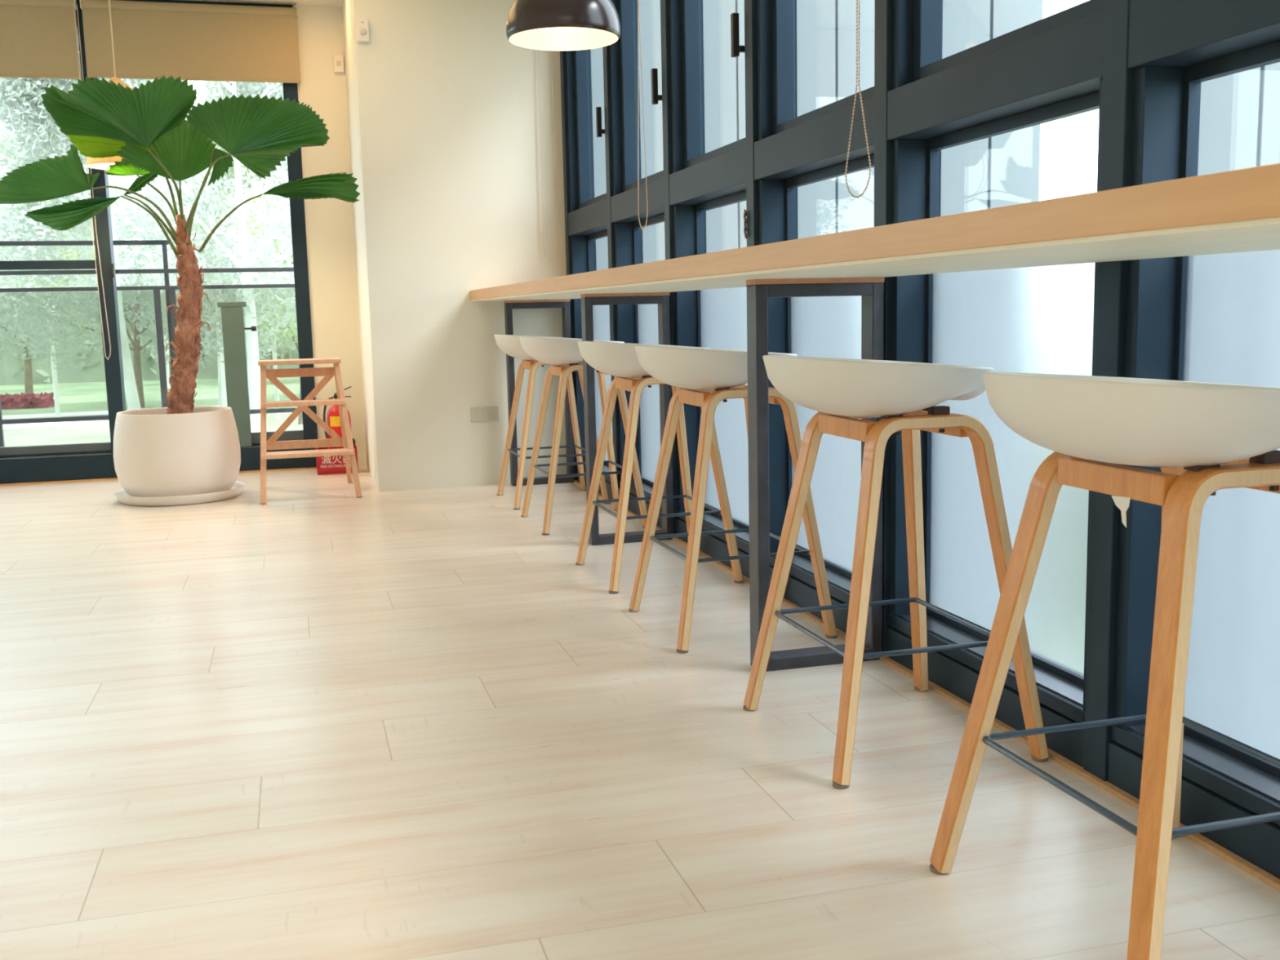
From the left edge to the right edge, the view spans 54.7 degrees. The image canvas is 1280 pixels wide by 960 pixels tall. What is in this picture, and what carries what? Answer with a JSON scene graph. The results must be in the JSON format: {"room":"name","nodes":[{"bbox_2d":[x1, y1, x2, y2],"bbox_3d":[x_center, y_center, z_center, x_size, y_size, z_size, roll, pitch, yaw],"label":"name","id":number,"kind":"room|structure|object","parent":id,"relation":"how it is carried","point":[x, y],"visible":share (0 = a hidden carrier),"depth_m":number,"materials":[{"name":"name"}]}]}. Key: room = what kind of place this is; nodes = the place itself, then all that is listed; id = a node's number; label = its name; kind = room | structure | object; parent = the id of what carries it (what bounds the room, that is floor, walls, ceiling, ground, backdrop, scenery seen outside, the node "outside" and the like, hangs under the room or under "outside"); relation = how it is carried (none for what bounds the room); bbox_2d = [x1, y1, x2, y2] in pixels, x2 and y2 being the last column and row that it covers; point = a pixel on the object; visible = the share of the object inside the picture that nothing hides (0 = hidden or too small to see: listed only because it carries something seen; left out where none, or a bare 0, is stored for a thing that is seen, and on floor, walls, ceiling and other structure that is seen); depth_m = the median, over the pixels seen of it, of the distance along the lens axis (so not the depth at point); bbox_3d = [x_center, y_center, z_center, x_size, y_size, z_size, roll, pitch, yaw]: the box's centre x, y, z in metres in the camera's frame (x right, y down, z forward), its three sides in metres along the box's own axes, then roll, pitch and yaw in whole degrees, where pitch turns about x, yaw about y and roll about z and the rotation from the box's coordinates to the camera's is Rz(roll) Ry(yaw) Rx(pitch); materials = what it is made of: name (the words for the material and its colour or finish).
{"room":"cafe","nodes":[
{"label":"cafe","id":0,"kind":"room"},
{"bbox_2d":[183,0,342,6],"bbox_3d":[-1.927,-2.102,1.641,5.999,0.150,11.296,-3,8,-15],"label":"ceiling","id":1,"kind":"structure","parent":0,"point":[304,2],"depth_m":7.21,"materials":[{"name":"paint"}]},
{"bbox_2d":[86,0,133,169],"bbox_3d":[-2.761,-2.162,6.500,0.343,1.010,0.343,-3,8,-15],"label":"pendant lamp","id":2,"kind":"object","parent":1,"relation":"hanging from","point":[103,163],"visible":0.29,"depth_m":6.47,"materials":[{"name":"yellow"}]},
{"bbox_2d":[506,0,621,50],"bbox_3d":[-0.257,-1.896,3.932,0.370,0.954,0.370,-3,8,-15],"label":"pendant lamp","id":3,"kind":"object","parent":1,"relation":"hanging from","point":[536,24],"visible":1,"depth_m":3.88,"materials":[{"name":"black metal"}]},
{"bbox_3d":[0.242,-2.337,3.889,0.080,0.090,1.928,-3,8,-15],"label":"rolled blind","id":4,"kind":"object","parent":1,"relation":"attached to","visible":0},
{"bbox_2d":[637,0,648,230],"bbox_3d":[-0.002,-1.722,4.935,0.006,1.426,0.140,-3,8,-15],"label":"chain","id":5,"kind":"object","parent":4,"relation":"hanging from","point":[638,6],"visible":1,"depth_m":4.95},
{"bbox_3d":[0.776,-2.091,1.998,0.080,0.090,1.928,-3,8,-15],"label":"rolled blind","id":6,"kind":"object","parent":1,"relation":"attached to","visible":0},
{"bbox_2d":[844,0,871,198],"bbox_3d":[0.535,-1.447,3.034,0.006,1.481,0.148,-3,8,-15],"label":"chain","id":7,"kind":"object","parent":6,"relation":"hanging from","point":[859,2],"visible":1,"depth_m":3.08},
{"bbox_3d":[-0.253,-2.566,5.646,0.080,0.090,1.648,-3,8,-15],"label":"rolled blind","id":8,"kind":"object","parent":1,"relation":"attached to","visible":0},
{"bbox_2d":[537,49,559,261],"bbox_3d":[-0.494,-1.925,6.569,0.090,1.506,0.005,-3,8,-15],"label":"chain","id":9,"kind":"object","parent":8,"relation":"hanging from","point":[538,50],"visible":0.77,"depth_m":6.60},
{"bbox_2d":[293,4,366,466],"bbox_3d":[-1.896,-1.450,7.571,0.282,2.750,0.150,-3,8,-15],"label":"wall","id":10,"kind":"structure","parent":0,"point":[329,222],"depth_m":7.49,"materials":[{"name":"beige paint"}]},
{"bbox_2d":[0,467,316,485],"bbox_3d":[-4.059,0.049,7.081,4.316,0.010,0.034,-3,8,-15],"label":"trim","id":11,"kind":"structure","parent":10,"relation":"attached to","point":[298,468],"depth_m":7.29,"materials":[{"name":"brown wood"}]},
{"bbox_2d":[0,0,317,484],"bbox_3d":[-4.099,-1.316,6.928,4.316,2.742,0.165,-3,8,-15],"label":"window","id":12,"kind":"structure","parent":10,"relation":"in","point":[93,460],"depth_m":7.31,"materials":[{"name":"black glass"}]},
{"bbox_2d":[0,0,80,79],"bbox_3d":[-3.636,-2.463,6.822,0.994,0.463,0.060,-3,8,-15],"label":"roller blind","id":13,"kind":"object","parent":12,"relation":"attached to","point":[37,37],"visible":1,"depth_m":6.90,"materials":[{"name":"fabric"}]},
{"bbox_2d":[73,4,111,359],"bbox_3d":[-3.113,-1.674,7.040,0.054,1.974,0.005,-3,8,-15],"label":"chain","id":14,"kind":"object","parent":13,"relation":"hanging from","point":[73,5],"visible":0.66,"depth_m":7.08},
{"bbox_2d":[80,0,301,83],"bbox_3d":[-2.567,-2.532,7.115,1.174,0.453,0.060,-3,8,-15],"label":"roller blind","id":15,"kind":"object","parent":12,"relation":"attached to","point":[191,42],"visible":0.96,"depth_m":7.11,"materials":[{"name":"fabric"}]},
{"bbox_2d":[333,54,344,72],"bbox_3d":[-1.796,-2.480,7.370,0.060,0.100,0.031,-3,8,-15],"label":"switch box","id":16,"kind":"object","parent":10,"relation":"attached to","point":[338,60],"visible":1,"depth_m":7.36,"materials":[{"name":"white plastic"}]},
{"bbox_2d":[342,0,567,491],"bbox_3d":[-1.006,-1.424,7.234,1.251,2.750,1.380,-3,8,-15],"label":"wall","id":17,"kind":"structure","parent":0,"point":[443,108],"depth_m":6.55,"materials":[{"name":"beige paint"}]},
{"bbox_2d":[355,18,369,42],"bbox_3d":[-1.404,-2.277,6.266,0.060,0.110,0.041,-3,8,-15],"label":"sensor","id":18,"kind":"object","parent":17,"relation":"attached to","point":[362,25],"visible":1,"depth_m":6.26,"materials":[{"name":"white plastic"}]},
{"bbox_2d":[471,405,498,422],"bbox_3d":[-0.840,-0.357,6.691,0.148,0.080,0.010,-3,8,-15],"label":"wall outlet","id":19,"kind":"object","parent":17,"relation":"attached to","point":[478,414],"visible":1,"depth_m":6.69,"materials":[{"name":"beige plastic"}]},
{"bbox_2d":[475,409,480,418],"bbox_3d":[-0.872,-0.354,6.678,0.028,0.044,0.002,-3,8,-15],"label":"socket","id":20,"kind":"object","parent":19,"relation":"attached to","point":[477,411],"depth_m":6.68,"materials":[{"name":"beige plastic"}]},
{"bbox_2d":[488,409,493,417],"bbox_3d":[-0.806,-0.358,6.696,0.028,0.044,0.002,-3,8,-15],"label":"socket","id":21,"kind":"object","parent":19,"relation":"attached to","point":[491,412],"depth_m":6.69,"materials":[{"name":"beige plastic"}]},
{"bbox_2d":[560,48,595,479],"bbox_3d":[-0.321,-1.299,6.661,0.150,2.612,0.068,-3,8,-15],"label":"trim","id":22,"kind":"structure","parent":17,"relation":"attached to","point":[562,53],"depth_m":6.58,"materials":[{"name":"black metal"}]},
{"bbox_2d":[565,49,613,499],"bbox_3d":[-0.221,-1.240,6.212,0.151,2.612,0.857,-3,8,-15],"label":"window","id":23,"kind":"structure","parent":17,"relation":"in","point":[587,217],"depth_m":6.51,"materials":[{"name":"metal"}]},
{"bbox_2d":[573,480,1279,891],"bbox_3d":[0.953,0.609,2.163,0.032,0.010,9.866,-3,8,-15],"label":"trim","id":24,"kind":"structure","parent":17,"relation":"attached to","point":[1239,862],"depth_m":2.45,"materials":[{"name":"brown wood"}]},
{"bbox_2d":[0,466,1279,959],"bbox_3d":[-1.887,0.757,2.025,5.949,0.120,11.296,-3,8,-15],"label":"floor","id":25,"kind":"structure","parent":0,"point":[317,720],"depth_m":2.52,"materials":[{"name":"brown wood"}]},
{"bbox_2d":[114,480,244,506],"bbox_3d":[-2.418,0.068,6.516,0.644,0.052,0.644,-3,8,-15],"label":"saucer","id":26,"kind":"object","parent":25,"relation":"on","point":[122,496],"visible":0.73,"depth_m":6.26,"materials":[{"name":"white ceramic"}]},
{"bbox_2d":[113,405,240,497],"bbox_3d":[-2.423,-0.150,6.486,0.626,0.432,0.626,-3,8,-15],"label":"plant pot","id":27,"kind":"object","parent":26,"relation":"on","point":[157,453],"visible":0.98,"depth_m":6.24,"materials":[{"name":"white ceramic"}]},
{"bbox_2d":[0,75,359,413],"bbox_3d":[-2.310,-1.124,6.223,1.671,1.694,0.756,-5,9,-25],"label":"fan palm","id":28,"kind":"object","parent":27,"relation":"in","point":[147,126],"visible":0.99,"depth_m":6.09,"materials":[{"name":"green plant"}]},
{"bbox_2d":[257,357,362,503],"bbox_3d":[-1.768,-0.281,6.552,0.511,0.719,0.673,-3,8,-15],"label":"step ladder","id":29,"kind":"object","parent":25,"relation":"on","point":[346,441],"visible":1,"depth_m":6.38,"materials":[{"name":"brown wood"}]},
{"bbox_2d":[315,438,358,475],"bbox_3d":[-1.821,-0.144,7.425,0.236,0.200,0.172,-3,8,-15],"label":"stand","id":30,"kind":"object","parent":25,"relation":"on","point":[335,464],"visible":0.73,"depth_m":7.35,"materials":[{"name":"red plastic"}]},
{"bbox_2d":[323,386,351,448],"bbox_3d":[-1.797,-0.308,7.406,0.155,0.503,0.148,-1,8,5],"label":"fire extinguisher","id":31,"kind":"object","parent":30,"relation":"on","point":[333,420],"visible":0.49,"depth_m":7.34,"materials":[{"name":"red metal"}]},
{"bbox_2d":[503,299,575,485],"bbox_3d":[-0.540,-0.472,6.687,0.346,0.992,0.068,-3,8,-15],"label":"support","id":32,"kind":"object","parent":25,"relation":"on","point":[564,304],"visible":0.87,"depth_m":6.65,"materials":[{"name":"metal"}]},
{"bbox_2d":[493,334,609,510],"bbox_3d":[-0.458,-0.312,6.119,0.490,0.824,0.534,-3,8,-15],"label":"bar stool","id":33,"kind":"object","parent":25,"relation":"on","point":[510,344],"visible":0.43,"depth_m":5.98,"materials":[{"name":"brown wood"}]},
{"bbox_2d":[519,336,647,535],"bbox_3d":[-0.268,-0.222,5.430,0.490,0.824,0.534,-3,8,-15],"label":"bar stool","id":34,"kind":"object","parent":25,"relation":"on","point":[564,357],"visible":0.7,"depth_m":5.27,"materials":[{"name":"brown wood"}]},
{"bbox_2d":[602,0,642,488],"bbox_3d":[-0.072,-1.184,5.777,0.150,2.612,0.068,-3,8,-15],"label":"trim","id":35,"kind":"structure","parent":25,"relation":"on","point":[606,50],"depth_m":5.72,"materials":[{"name":"black metal"}]},
{"bbox_2d":[580,292,674,545],"bbox_3d":[-0.046,-0.244,4.939,0.346,0.992,0.068,-3,8,-15],"label":"support","id":36,"kind":"object","parent":25,"relation":"on","point":[662,299],"visible":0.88,"depth_m":4.89,"materials":[{"name":"metal"}]},
{"bbox_2d":[609,0,664,528],"bbox_3d":[0.028,-1.125,5.329,0.151,2.612,0.857,-3,8,-15],"label":"window","id":37,"kind":"structure","parent":25,"relation":"on","point":[635,323],"depth_m":5.63,"materials":[{"name":"metal"}]},
{"bbox_2d":[575,341,743,594],"bbox_3d":[0.041,-0.078,4.329,0.490,0.824,0.534,-3,8,-15],"label":"bar stool","id":38,"kind":"object","parent":25,"relation":"on","point":[620,360],"visible":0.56,"depth_m":4.18,"materials":[{"name":"brown wood"}]},
{"bbox_2d":[660,0,706,533],"bbox_3d":[0.177,-1.069,4.894,0.150,2.612,0.068,-3,8,-15],"label":"trim","id":39,"kind":"structure","parent":25,"relation":"on","point":[664,4],"depth_m":4.83,"materials":[{"name":"black metal"}]},
{"bbox_2d":[669,0,749,577],"bbox_3d":[0.277,-1.010,4.446,0.151,2.612,0.857,-3,8,-15],"label":"window","id":40,"kind":"structure","parent":25,"relation":"on","point":[712,318],"depth_m":4.71,"materials":[{"name":"glass"}]},
{"bbox_2d":[628,345,837,653],"bbox_3d":[0.243,0.017,3.604,0.490,0.824,0.534,-3,8,-15],"label":"bar stool","id":41,"kind":"object","parent":25,"relation":"on","point":[697,372],"visible":0.81,"depth_m":3.43,"materials":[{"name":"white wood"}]},
{"bbox_2d":[744,0,796,246],"bbox_3d":[0.426,-0.954,4.011,0.150,2.612,0.068,-3,8,-15],"label":"trim","id":42,"kind":"structure","parent":25,"relation":"on","point":[750,6],"depth_m":3.95,"materials":[{"name":"black metal"}]},
{"bbox_2d":[743,208,746,239],"bbox_3d":[0.343,-0.833,4.029,0.012,0.096,0.028,-3,8,-15],"label":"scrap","id":43,"kind":"object","parent":42,"relation":"attached to","point":[744,210],"visible":1,"depth_m":4.02,"materials":[{"name":"metal"}]},
{"bbox_2d":[753,0,874,633],"bbox_3d":[0.526,-0.894,3.562,0.151,2.612,0.857,-3,8,-15],"label":"window","id":44,"kind":"structure","parent":25,"relation":"on","point":[791,152],"depth_m":3.82,"materials":[{"name":"glass"}]},
{"bbox_2d":[746,277,884,671],"bbox_3d":[0.452,-0.014,3.172,0.346,0.992,0.068,-3,8,-15],"label":"support","id":45,"kind":"object","parent":25,"relation":"on","point":[871,290],"visible":0.77,"depth_m":3.12,"materials":[{"name":"metal"}]},
{"bbox_2d":[470,163,1279,301],"bbox_3d":[0.405,-0.507,2.909,0.521,0.058,7.865,-3,8,-15],"label":"countertop","id":46,"kind":"structure","parent":45,"relation":"on","point":[1236,211],"depth_m":1.78,"materials":[{"name":"brown wood"}]},
{"bbox_2d":[742,355,1048,789],"bbox_3d":[0.518,0.143,2.638,0.490,0.824,0.534,-3,8,-15],"label":"bar stool","id":47,"kind":"object","parent":25,"relation":"on","point":[843,391],"visible":0.98,"depth_m":2.48,"materials":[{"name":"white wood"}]},
{"bbox_2d":[874,0,940,651],"bbox_3d":[0.675,-0.838,3.127,0.150,2.612,0.068,-3,8,-15],"label":"window frame","id":48,"kind":"structure","parent":25,"relation":"on","point":[883,15],"depth_m":3.11,"materials":[{"name":"black metal"}]},
{"bbox_2d":[885,0,1104,768],"bbox_3d":[0.775,-0.779,2.679,0.151,2.612,0.857,-3,8,-15],"label":"window","id":49,"kind":"structure","parent":25,"relation":"on","point":[1038,319],"depth_m":2.83,"materials":[{"name":"glass"}]},
{"bbox_2d":[929,371,1279,959],"bbox_3d":[0.755,0.252,1.798,0.490,0.824,0.534,-3,8,-15],"label":"bar stool","id":50,"kind":"object","parent":25,"relation":"on","point":[1205,439],"visible":1,"depth_m":1.60,"materials":[{"name":"white plastic"}]},
{"bbox_2d":[1084,0,1134,781],"bbox_3d":[0.924,-0.723,2.244,0.150,2.612,0.068,-3,8,-15],"label":"window frame","id":51,"kind":"structure","parent":25,"relation":"on","point":[1117,89],"depth_m":2.30,"materials":[{"name":"black metal"}]},
{"bbox_2d":[1106,0,1279,879],"bbox_3d":[1.024,-0.664,1.796,0.151,2.612,0.857,-3,8,-15],"label":"window","id":52,"kind":"structure","parent":25,"relation":"on","point":[1214,317],"depth_m":2.17,"materials":[{"name":"metal"}]},
{"label":"outside","id":53,"kind":"structure","parent":0,"visible":0},
{"bbox_3d":[-3.231,0.045,8.004,14.000,0.230,0.984,-3,8,-15],"label":"balcony slab","id":54,"kind":"object","parent":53,"visible":0},
{"bbox_2d":[0,240,173,374],"bbox_3d":[-4.705,-0.782,7.975,3.240,1.482,0.040,-3,8,-15],"label":"handrail","id":55,"kind":"object","parent":54,"relation":"on","point":[163,242],"visible":0.51,"depth_m":8.23,"materials":[{"name":"metal"}]},
{"bbox_2d":[0,266,296,447],"bbox_3d":[-3.353,-0.756,8.275,10.000,1.289,0.040,-3,8,-15],"label":"balcony railing","id":56,"kind":"object","parent":54,"relation":"on","point":[157,295],"visible":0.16,"depth_m":8.24,"materials":[{"name":"metal"}]},
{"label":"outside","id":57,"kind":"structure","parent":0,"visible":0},
{"bbox_2d":[0,377,302,446],"bbox_3d":[-14.767,-4.843,52.798,120.000,0.210,170.000,-3,8,-15],"label":"lawn","id":58,"kind":"structure","parent":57,"point":[85,396],"depth_m":29.11,"materials":[{"name":"green plant"}]},
{"bbox_2d":[0,391,54,409],"bbox_3d":[-14.347,-1.824,28.802,1.370,0.433,0.936,-3,8,-15],"label":"flower bed","id":59,"kind":"object","parent":58,"relation":"on","point":[22,401],"visible":0.98,"depth_m":28.53,"materials":[{"name":"pink plant"}]},
{"bbox_2d":[0,125,86,317],"bbox_3d":[-12.812,-4.194,23.876,4.571,6.369,4.239,-7,10,-35],"label":"tree","id":60,"kind":"object","parent":58,"relation":"on","point":[1,131],"visible":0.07,"depth_m":23.95,"materials":[{"name":"green plant"}]},
{"bbox_2d":[42,303,62,432],"bbox_3d":[-10.393,-1.978,21.943,0.240,2.280,0.240,-3,8,-15],"label":"lamp post","id":61,"kind":"object","parent":58,"relation":"on","point":[55,380],"visible":0.46,"depth_m":21.96,"materials":[{"name":"white metal"}]},
{"bbox_2d":[0,29,121,363],"bbox_3d":[-10.569,-4.641,19.356,5.086,8.401,4.619,-1,8,0],"label":"tree","id":62,"kind":"object","parent":58,"relation":"on","point":[7,308],"visible":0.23,"depth_m":18.95,"materials":[{"name":"green plant"}]},
{"bbox_2d":[0,202,128,394],"bbox_3d":[-16.433,-5.053,33.448,4.699,5.656,3.940,0,8,8],"label":"tree","id":63,"kind":"object","parent":58,"relation":"on","point":[28,388],"visible":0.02,"depth_m":33.07,"materials":[{"name":"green plant"}]},
{"bbox_2d":[2,404,218,419],"bbox_3d":[-14.422,-1.288,25.870,46.095,0.020,2.513,-3,8,-15],"label":"path","id":64,"kind":"structure","parent":58,"relation":"on","point":[98,412],"depth_m":26.05,"materials":[{"name":"white concrete"}]},
{"bbox_2d":[0,79,239,279],"bbox_3d":[-34.917,-26.776,68.077,23.200,40.000,12.500,-3,8,-15],"label":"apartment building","id":65,"kind":"structure","parent":58,"relation":"on","point":[188,82],"depth_m":68.65,"materials":[{"name":"white"}]},
{"bbox_2d":[0,36,247,410],"bbox_3d":[-8.617,-4.412,20.175,4.617,7.628,4.194,3,9,31],"label":"tree","id":66,"kind":"object","parent":58,"relation":"on","point":[130,384],"visible":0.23,"depth_m":19.67,"materials":[{"name":"green plant"}]},
{"bbox_2d":[5,173,257,408],"bbox_3d":[-11.405,-4.294,28.124,5.614,5.329,3.757,-5,9,-28],"label":"tree","id":67,"kind":"object","parent":58,"relation":"on","point":[137,334],"visible":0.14,"depth_m":27.86,"materials":[{"name":"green plant"}]},
{"bbox_2d":[3,407,288,429],"bbox_3d":[-15.544,-0.801,22.495,42.162,0.020,2.412,-4,8,-21],"label":"path","id":68,"kind":"structure","parent":58,"relation":"on","point":[90,422],"depth_m":23.62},
{"bbox_2d":[0,280,299,385],"bbox_3d":[-14.988,-5.157,42.217,22.522,3.681,2.621,-3,8,-15],"label":"hedge","id":69,"kind":"object","parent":58,"relation":"on","point":[13,372],"visible":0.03,"depth_m":40.55,"materials":[{"name":"green plant"}]},
{"bbox_2d":[78,175,239,389],"bbox_3d":[-13.237,-6.396,35.186,4.665,7.709,5.030,3,9,29],"label":"tree","id":70,"kind":"object","parent":58,"relation":"on","point":[126,178],"visible":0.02,"depth_m":35.41,"materials":[{"name":"green plant"}]},
{"bbox_2d":[74,80,287,406],"bbox_3d":[-8.889,-4.847,25.641,5.040,7.022,4.674,3,9,26],"label":"tree","id":71,"kind":"object","parent":58,"relation":"on","point":[221,373],"visible":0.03,"depth_m":25.42,"materials":[{"name":"green plant"}]},
{"bbox_2d":[76,27,297,431],"bbox_3d":[-6.123,-4.247,18.499,4.627,7.643,4.202,-3,8,-12],"label":"tree","id":72,"kind":"object","parent":58,"relation":"on","point":[272,233],"visible":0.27,"depth_m":17.84,"materials":[{"name":"green plant"}]},
{"bbox_2d":[201,202,298,383],"bbox_3d":[-10.768,-5.816,37.285,5.596,5.843,3.745,2,8,22],"label":"tree","id":73,"kind":"object","parent":58,"relation":"on","point":[286,335],"visible":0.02,"depth_m":36.44,"materials":[{"name":"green plant"}]},
{"bbox_2d":[231,174,302,424],"bbox_3d":[-6.179,-3.276,22.684,3.503,4.572,4.178,4,10,36],"label":"tree","id":74,"kind":"object","parent":58,"relation":"on","point":[293,328],"visible":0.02,"depth_m":21.09,"materials":[{"name":"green plant"}]},
{"bbox_2d":[270,297,280,418],"bbox_3d":[-7.053,-2.368,23.881,0.240,2.380,0.240,-3,8,-15],"label":"lamp post","id":75,"kind":"object","parent":58,"relation":"on","point":[274,354],"visible":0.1,"depth_m":23.93,"materials":[{"name":"white metal"}]},
{"bbox_2d":[590,47,608,271],"bbox_3d":[-0.103,-1.000,6.755,0.285,4.000,0.060,-3,8,-15],"label":"window pane","id":76,"kind":"object","parent":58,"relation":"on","point":[596,54],"visible":0.02,"depth_m":6.59,"materials":[{"name":"glass"}]},
{"bbox_2d":[636,0,665,263],"bbox_3d":[0.146,-0.885,5.872,0.285,4.000,0.060,-3,8,-15],"label":"window pane","id":77,"kind":"object","parent":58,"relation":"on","point":[653,236],"visible":0.02,"depth_m":5.71,"materials":[{"name":"glass"}]},
{"bbox_2d":[702,0,746,253],"bbox_3d":[0.395,-0.770,4.988,0.285,4.000,0.060,-3,8,-15],"label":"window pane","id":78,"kind":"object","parent":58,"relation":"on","point":[724,75],"visible":0.02,"depth_m":4.84,"materials":[{"name":"glass"}]},
{"bbox_2d":[795,0,875,239],"bbox_3d":[0.644,-0.654,4.105,0.285,4.000,0.060,-3,8,-15],"label":"window pane","id":79,"kind":"object","parent":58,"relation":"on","point":[826,29],"visible":0.02,"depth_m":3.99,"materials":[{"name":"glass"}]},
{"bbox_2d":[939,0,1043,216],"bbox_3d":[0.893,-0.539,3.221,0.285,4.000,0.060,-3,8,-15],"label":"window pane","id":80,"kind":"object","parent":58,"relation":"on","point":[1002,170],"visible":0.02,"depth_m":3.14,"materials":[{"name":"glass"}]},
{"bbox_2d":[1197,62,1279,176],"bbox_3d":[1.142,-0.424,2.338,0.285,4.000,0.060,-3,8,-15],"label":"window pane","id":81,"kind":"object","parent":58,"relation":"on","point":[1239,126],"visible":0.02,"depth_m":2.26,"materials":[{"name":"glass"}]},
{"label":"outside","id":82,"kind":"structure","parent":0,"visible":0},
{"bbox_2d":[226,254,295,328],"bbox_3d":[-6.468,-5.064,28.492,6.906,6.556,4.621,-8,10,-40],"label":"tree","id":83,"kind":"object","parent":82,"point":[263,255],"visible":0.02,"depth_m":26.26,"materials":[{"name":"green plant"}]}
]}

